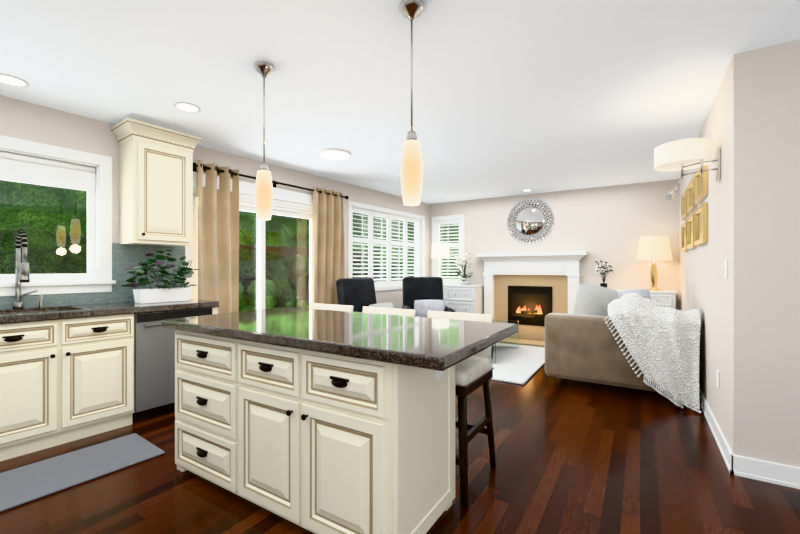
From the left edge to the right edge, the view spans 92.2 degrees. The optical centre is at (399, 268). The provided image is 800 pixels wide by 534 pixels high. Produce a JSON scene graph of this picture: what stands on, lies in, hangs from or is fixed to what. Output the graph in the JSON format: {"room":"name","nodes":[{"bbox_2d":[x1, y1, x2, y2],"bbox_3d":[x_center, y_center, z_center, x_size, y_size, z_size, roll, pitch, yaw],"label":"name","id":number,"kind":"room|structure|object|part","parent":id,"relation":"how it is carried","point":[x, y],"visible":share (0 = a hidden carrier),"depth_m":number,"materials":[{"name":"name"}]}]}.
{"room":"living room and kitchen","nodes":[
{"label":"living room and kitchen","id":0,"kind":"room"},
{"bbox_2d":[0,95,428,308],"bbox_3d":[-2.277,-0.030,3.870,0.160,2.500,9.750,0,0,37],"label":"wall","id":1,"kind":"structure","parent":0,"point":[24,120],"depth_m":3.42,"materials":[{"name":"beige paint"}]},
{"bbox_2d":[0,135,115,295],"bbox_3d":[-3.108,-0.390,2.705,0.210,1.180,1.810,0,0,37],"label":"window","id":2,"kind":"structure","parent":1,"relation":"in","point":[60,169],"depth_m":3.16,"materials":[{"name":"white wood"}]},
{"bbox_2d":[0,243,184,308],"bbox_3d":[-3.305,0.033,2.335,0.014,0.525,3.860,0,0,36],"label":"backsplash","id":3,"kind":"structure","parent":1,"relation":"attached to","point":[123,255],"depth_m":3.43,"materials":[{"name":"tile"}]},
{"bbox_2d":[110,117,201,246],"bbox_3d":[-2.203,-0.730,3.507,0.389,1.020,0.609,0,0,36],"label":"upper cabinet","id":4,"kind":"object","parent":1,"relation":"attached to","point":[155,185],"visible":1,"depth_m":3.37,"materials":[{"name":"beige wood"}]},
{"bbox_2d":[185,171,313,311],"bbox_3d":[-1.663,0.152,4.653,0.215,2.285,1.850,0,0,36],"label":"slider","id":5,"kind":"object","parent":1,"relation":"attached to","point":[286,201],"visible":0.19,"depth_m":4.65,"materials":[{"name":"white plastic"}]},
{"bbox_2d":[193,160,348,313],"bbox_3d":[-1.432,0.052,4.737,0.164,2.285,2.226,0,0,37],"label":"curtain","id":6,"kind":"object","parent":1,"relation":"attached to","point":[218,244],"visible":0.65,"depth_m":4.18,"materials":[{"name":"beige fabric"}]},
{"bbox_2d":[348,201,424,290],"bbox_3d":[-0.217,-0.330,6.637,0.180,1.380,2.090,0,0,36],"label":"shutter","id":7,"kind":"object","parent":1,"relation":"attached to","point":[418,221],"visible":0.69,"depth_m":6.55,"materials":[{"name":"white wood"}]},
{"bbox_2d":[0,364,799,533],"bbox_3d":[0.636,1.270,1.961,8.600,0.100,10.000,0,0,32],"label":"floor","id":8,"kind":"structure","parent":0,"point":[576,457],"depth_m":2.17,"materials":[{"name":"brown wood"}]},
{"bbox_2d":[0,433,164,511],"bbox_3d":[-2.562,1.212,1.586,0.500,0.015,2.740,0,0,36],"label":"kitchen mat","id":9,"kind":"object","parent":8,"relation":"on","point":[30,482],"visible":0.92,"depth_m":2.32,"materials":[{"name":"grey fabric"}]},
{"bbox_2d":[0,229,219,460],"bbox_3d":[-3.035,0.464,2.146,0.668,1.513,3.877,0,0,37],"label":"lower cabinets","id":10,"kind":"object","parent":8,"relation":"on","point":[69,373],"depth_m":2.76,"materials":[{"name":"beige wood"}]},
{"bbox_2d":[121,250,198,303],"bbox_3d":[-2.111,0.060,3.440,0.299,0.466,0.643,0,0,36],"label":"potted plant","id":11,"kind":"object","parent":10,"relation":"on","point":[165,292],"visible":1,"depth_m":3.39,"materials":[{"name":"white"}]},
{"bbox_2d":[162,327,454,533],"bbox_3d":[-0.516,0.787,2.213,1.608,0.866,0.794,0,0,32],"label":"kitchen island","id":12,"kind":"object","parent":8,"relation":"on","point":[319,421],"depth_m":1.76,"materials":[{"name":"beige wood"}]},
{"bbox_2d":[162,307,517,374],"bbox_3d":[-0.388,0.329,2.229,1.870,0.050,0.970,0,0,32],"label":"island countertop","id":13,"kind":"structure","parent":12,"relation":"on","point":[420,343],"depth_m":1.88,"materials":[{"name":"brown stone"}]},
{"bbox_2d":[309,303,357,311],"bbox_3d":[-0.644,0.749,2.886,0.463,0.946,0.525,0,0,32],"label":"stool","id":14,"kind":"object","parent":8,"relation":"on","point":[331,307],"visible":0.04,"depth_m":3.04,"materials":[{"name":"beige fabric"}]},
{"bbox_2d":[336,278,393,311],"bbox_3d":[-0.343,0.675,5.198,0.887,1.097,0.716,0,0,40],"label":"dining chair","id":15,"kind":"object","parent":8,"relation":"on","point":[357,294],"visible":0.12,"depth_m":5.29,"materials":[{"name":"black leather"}]},
{"bbox_2d":[362,306,418,316],"bbox_3d":[-0.181,0.749,2.597,0.463,0.946,0.525,0,0,32],"label":"stool","id":16,"kind":"object","parent":8,"relation":"on","point":[395,311],"depth_m":2.75,"materials":[{"name":"beige fabric"}]},
{"bbox_2d":[401,277,454,316],"bbox_3d":[0.402,0.675,5.829,0.716,1.097,0.887,0,0,-6],"label":"armchair","id":17,"kind":"object","parent":8,"relation":"on","point":[422,296],"visible":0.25,"depth_m":6.08,"materials":[{"name":"black leather"}]},
{"bbox_2d":[414,299,445,316],"bbox_3d":[0.437,0.600,5.686,0.460,0.300,0.154,0,-20,-6],"label":"pillow","id":18,"kind":"object","parent":17,"relation":"on","point":[421,307],"depth_m":5.64,"materials":[{"name":"grey fabric"}]},
{"bbox_2d":[432,243,483,313],"bbox_3d":[0.975,0.375,7.060,1.040,1.690,0.476,0,0,32],"label":"dresser","id":19,"kind":"object","parent":8,"relation":"on","point":[464,296],"visible":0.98,"depth_m":6.83,"materials":[{"name":"white wood"}]},
{"bbox_2d":[432,243,449,284],"bbox_3d":[0.756,-0.093,7.192,0.330,0.754,0.330,0,0,32],"label":"lamp","id":20,"kind":"object","parent":19,"relation":"on","point":[440,251],"depth_m":7.06,"materials":[{"name":"white fabric"}]},
{"bbox_2d":[428,310,495,506],"bbox_3d":[0.281,0.749,2.308,0.463,0.946,0.525,0,0,32],"label":"stool","id":21,"kind":"object","parent":8,"relation":"on","point":[473,372],"visible":0.46,"depth_m":2.16,"materials":[{"name":"black wood"}]},
{"bbox_2d":[490,345,544,384],"bbox_3d":[1.364,1.206,5.203,1.120,0.025,2.030,0,0,32],"label":"shag rug","id":22,"kind":"object","parent":8,"relation":"on","point":[522,364],"visible":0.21,"depth_m":4.86,"materials":[{"name":"white carpet"}]},
{"bbox_2d":[492,319,518,362],"bbox_3d":[1.261,0.986,5.462,0.550,0.412,1.100,0,0,32],"label":"coffee table","id":23,"kind":"object","parent":22,"relation":"on","point":[512,341],"visible":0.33,"depth_m":5.80,"materials":[{"name":"white"}]},
{"bbox_2d":[476,251,587,346],"bbox_3d":[2.091,0.472,6.356,1.770,1.495,0.500,0,0,32],"label":"fireplace","id":24,"kind":"object","parent":8,"relation":"on","point":[529,291],"visible":0.65,"depth_m":6.47,"materials":[{"name":"white wood"}]},
{"bbox_2d":[545,283,701,412],"bbox_3d":[2.268,0.685,4.027,1.298,1.069,1.106,0,0,32],"label":"sofa","id":25,"kind":"object","parent":8,"relation":"on","point":[635,338],"visible":1,"depth_m":3.62,"materials":[{"name":"fabric"}]},
{"bbox_2d":[603,292,701,412],"bbox_3d":[2.418,0.720,3.739,0.737,0.984,0.776,0,0,32],"label":"throw","id":26,"kind":"object","parent":25,"relation":"on","point":[647,345],"depth_m":3.49,"materials":[{"name":"white fabric"}]},
{"bbox_2d":[595,234,676,308],"bbox_3d":[3.328,0.365,5.610,1.130,1.710,0.442,0,0,32],"label":"console","id":27,"kind":"object","parent":8,"relation":"on","point":[653,248],"visible":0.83,"depth_m":5.30,"materials":[{"name":"white wood"}]},
{"bbox_2d":[636,234,672,290],"bbox_3d":[3.588,-0.093,5.440,0.430,0.794,0.430,0,0,32],"label":"lamp","id":28,"kind":"object","parent":27,"relation":"on","point":[653,247],"depth_m":5.32,"materials":[{"name":"beige fabric"}]},
{"bbox_2d":[0,0,799,203],"bbox_3d":[0.636,-1.330,1.961,8.600,0.100,10.000,0,0,32],"label":"ceiling","id":29,"kind":"structure","parent":0,"point":[513,97],"depth_m":2.56,"materials":[{"name":"white paint"}]},
{"bbox_2d":[0,73,28,86],"bbox_3d":[-2.574,-1.264,2.561,0.195,0.031,0.150,0,0,32],"label":"recessed light","id":30,"kind":"object","parent":29,"relation":"in","point":[6,79],"depth_m":2.62,"materials":[{"name":"white plastic"}]},
{"bbox_2d":[173,102,200,112],"bbox_3d":[-1.644,-1.264,2.976,0.190,0.031,0.186,0,0,32],"label":"recessed light","id":31,"kind":"object","parent":29,"relation":"in","point":[183,106],"depth_m":3.04,"materials":[{"name":"white"}]},
{"bbox_2d":[254,62,273,219],"bbox_3d":[-0.860,-0.794,2.436,0.124,0.969,0.124,0,0,32],"label":"pendant light","id":32,"kind":"object","parent":29,"relation":"hanging from","point":[264,191],"visible":1,"depth_m":2.40,"materials":[{"name":"beige glass"}]},
{"bbox_3d":[-0.860,-0.463,2.436,0.104,0.305,0.104,0,0,32],"label":"lamp shade","id":33,"kind":"part","parent":32,"relation":"part of","materials":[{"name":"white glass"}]},
{"bbox_2d":[319,148,350,159],"bbox_3d":[-0.708,-1.264,4.184,0.383,0.031,0.390,0,0,32],"label":"recessed light","id":34,"kind":"object","parent":29,"relation":"in","point":[326,153],"depth_m":4.19,"materials":[{"name":"white plastic"}]},
{"bbox_2d":[399,0,423,205],"bbox_3d":[0.057,-0.794,1.875,0.124,0.969,0.124,0,0,32],"label":"pendant light","id":35,"kind":"object","parent":29,"relation":"hanging from","point":[411,162],"visible":1,"depth_m":1.84,"materials":[{"name":"beige glass"}]},
{"bbox_3d":[0.057,-0.463,1.875,0.104,0.305,0.104,0,0,32],"label":"lamp shade","id":36,"kind":"part","parent":35,"relation":"part of","materials":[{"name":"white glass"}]},
{"bbox_2d":[429,179,679,309],"bbox_3d":[2.282,-0.030,6.628,4.414,2.500,0.160,0,0,32],"label":"wall","id":37,"kind":"structure","parent":0,"point":[612,225],"depth_m":6.04,"materials":[{"name":"beige paint"}]},
{"bbox_2d":[432,214,464,283],"bbox_3d":[0.960,-0.340,7.442,0.680,1.360,0.180,0,0,32],"label":"shutter","id":38,"kind":"object","parent":37,"relation":"attached to","point":[438,221],"visible":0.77,"depth_m":7.39,"materials":[{"name":"white wood"}]},
{"bbox_2d":[507,198,553,243],"bbox_3d":[2.211,-0.815,6.557,0.770,0.770,0.027,0,0,32],"label":"round mirror","id":39,"kind":"object","parent":37,"relation":"attached to","point":[531,220],"visible":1,"depth_m":6.55,"materials":[{"name":"white mirror"}]},
{"bbox_2d":[680,45,775,462],"bbox_3d":[3.092,-0.030,3.911,0.160,2.500,3.910,0,0,32],"label":"wall","id":40,"kind":"structure","parent":0,"point":[748,308],"depth_m":2.28,"materials":[{"name":"beige paint"}]},
{"bbox_2d":[681,221,686,250],"bbox_3d":[3.403,-0.385,4.595,0.035,0.330,0.560,0,0,32],"label":"art","id":41,"kind":"object","parent":40,"relation":"attached to","point":[683,228],"depth_m":4.71,"materials":[{"name":"gold metal"}]},
{"bbox_2d":[681,190,687,219],"bbox_3d":[3.403,-0.760,4.595,0.035,0.300,0.560,0,0,32],"label":"art","id":42,"kind":"object","parent":40,"relation":"attached to","point":[683,199],"depth_m":4.71,"materials":[{"name":"gold metal"}]},
{"bbox_2d":[654,138,720,199],"bbox_3d":[2.123,-0.716,2.871,0.379,0.408,0.350,0,0,32],"label":"sconce","id":43,"kind":"object","parent":40,"relation":"attached to","point":[683,154],"visible":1,"depth_m":2.76,"materials":[{"name":"white fabric"}]},
{"bbox_2d":[686,212,694,249],"bbox_3d":[3.032,-0.385,4.002,0.035,0.330,0.560,0,0,32],"label":"art","id":44,"kind":"object","parent":40,"relation":"attached to","point":[689,222],"depth_m":4.15,"materials":[{"name":"gold metal"}]},
{"bbox_2d":[686,177,695,214],"bbox_3d":[3.032,-0.760,4.002,0.035,0.300,0.560,0,0,32],"label":"art","id":45,"kind":"object","parent":40,"relation":"attached to","point":[689,191],"depth_m":4.15,"materials":[{"name":"gold metal"}]},
{"bbox_2d":[693,201,707,246],"bbox_3d":[2.661,-0.385,3.408,0.035,0.330,0.560,0,0,32],"label":"art","id":46,"kind":"object","parent":40,"relation":"attached to","point":[694,230],"depth_m":3.40,"materials":[{"name":"gold metal"}]},
{"bbox_2d":[693,165,707,205],"bbox_3d":[2.661,-0.760,3.408,0.035,0.300,0.560,0,0,32],"label":"art","id":47,"kind":"object","parent":40,"relation":"attached to","point":[700,181],"depth_m":3.45,"materials":[{"name":"gold metal"}]},
{"bbox_2d":[699,387,736,475],"bbox_3d":[2.970,1.163,3.882,0.018,0.115,3.768,0,0,32],"label":"baseboard","id":48,"kind":"structure","parent":40,"relation":"attached to","point":[730,459],"depth_m":2.62,"materials":[{"name":"white wood"}]},
{"bbox_2d":[717,370,719,388],"bbox_3d":[2.253,0.780,2.728,0.007,0.120,0.075,0,0,32],"label":"electrical outlet plate","id":49,"kind":"object","parent":40,"relation":"attached to","point":[718,379],"visible":0.98,"depth_m":2.70,"materials":[{"name":"white plastic"}]},
{"bbox_2d":[724,260,727,277],"bbox_3d":[2.093,0.000,2.474,0.011,0.120,0.075,0,0,32],"label":"switch plate","id":50,"kind":"object","parent":40,"relation":"attached to","point":[725,268],"visible":1,"depth_m":2.46,"materials":[{"name":"white plastic"}]},
{"bbox_2d":[776,39,799,467],"bbox_3d":[3.430,-0.030,1.489,2.940,2.500,0.160,0,0,32],"label":"wall","id":51,"kind":"structure","parent":0,"point":[788,53],"depth_m":2.17,"materials":[{"name":"beige paint"}]},
{"bbox_2d":[737,455,799,488],"bbox_3d":[3.316,1.163,1.455,3.118,0.115,0.018,0,0,32],"label":"baseboard","id":52,"kind":"structure","parent":51,"relation":"attached to","point":[768,471],"depth_m":2.20,"materials":[{"name":"white wood"}]},
{"label":"outside","id":53,"kind":"structure","parent":0,"visible":0},
{"bbox_2d":[0,180,308,247],"bbox_3d":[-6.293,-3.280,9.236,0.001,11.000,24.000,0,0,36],"label":"trees","id":54,"kind":"object","parent":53,"point":[80,209],"depth_m":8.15,"materials":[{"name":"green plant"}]},
{"bbox_2d":[353,213,458,278],"bbox_3d":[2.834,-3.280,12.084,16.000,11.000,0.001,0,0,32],"label":"trees","id":55,"kind":"object","parent":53,"point":[392,233],"depth_m":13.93,"materials":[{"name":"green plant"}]},
{"bbox_3d":[-3.950,1.295,7.502,6.830,0.090,24.000,0,0,37],"label":"ground","id":56,"kind":"structure","parent":53,"visible":0},
{"bbox_2d":[0,225,410,311],"bbox_3d":[-2.685,0.284,6.982,3.584,1.924,11.070,0,0,36],"label":"bushes","id":57,"kind":"object","parent":56,"relation":"on","point":[248,273],"depth_m":6.01,"materials":[{"name":"green plant"}]},
{"bbox_2d":[85,236,367,304],"bbox_3d":[-3.304,0.325,9.720,0.090,1.850,7.535,0,0,37],"label":"fence","id":58,"kind":"object","parent":56,"relation":"on","point":[282,253],"depth_m":10.54,"materials":[{"name":"brown wood"}]}
]}

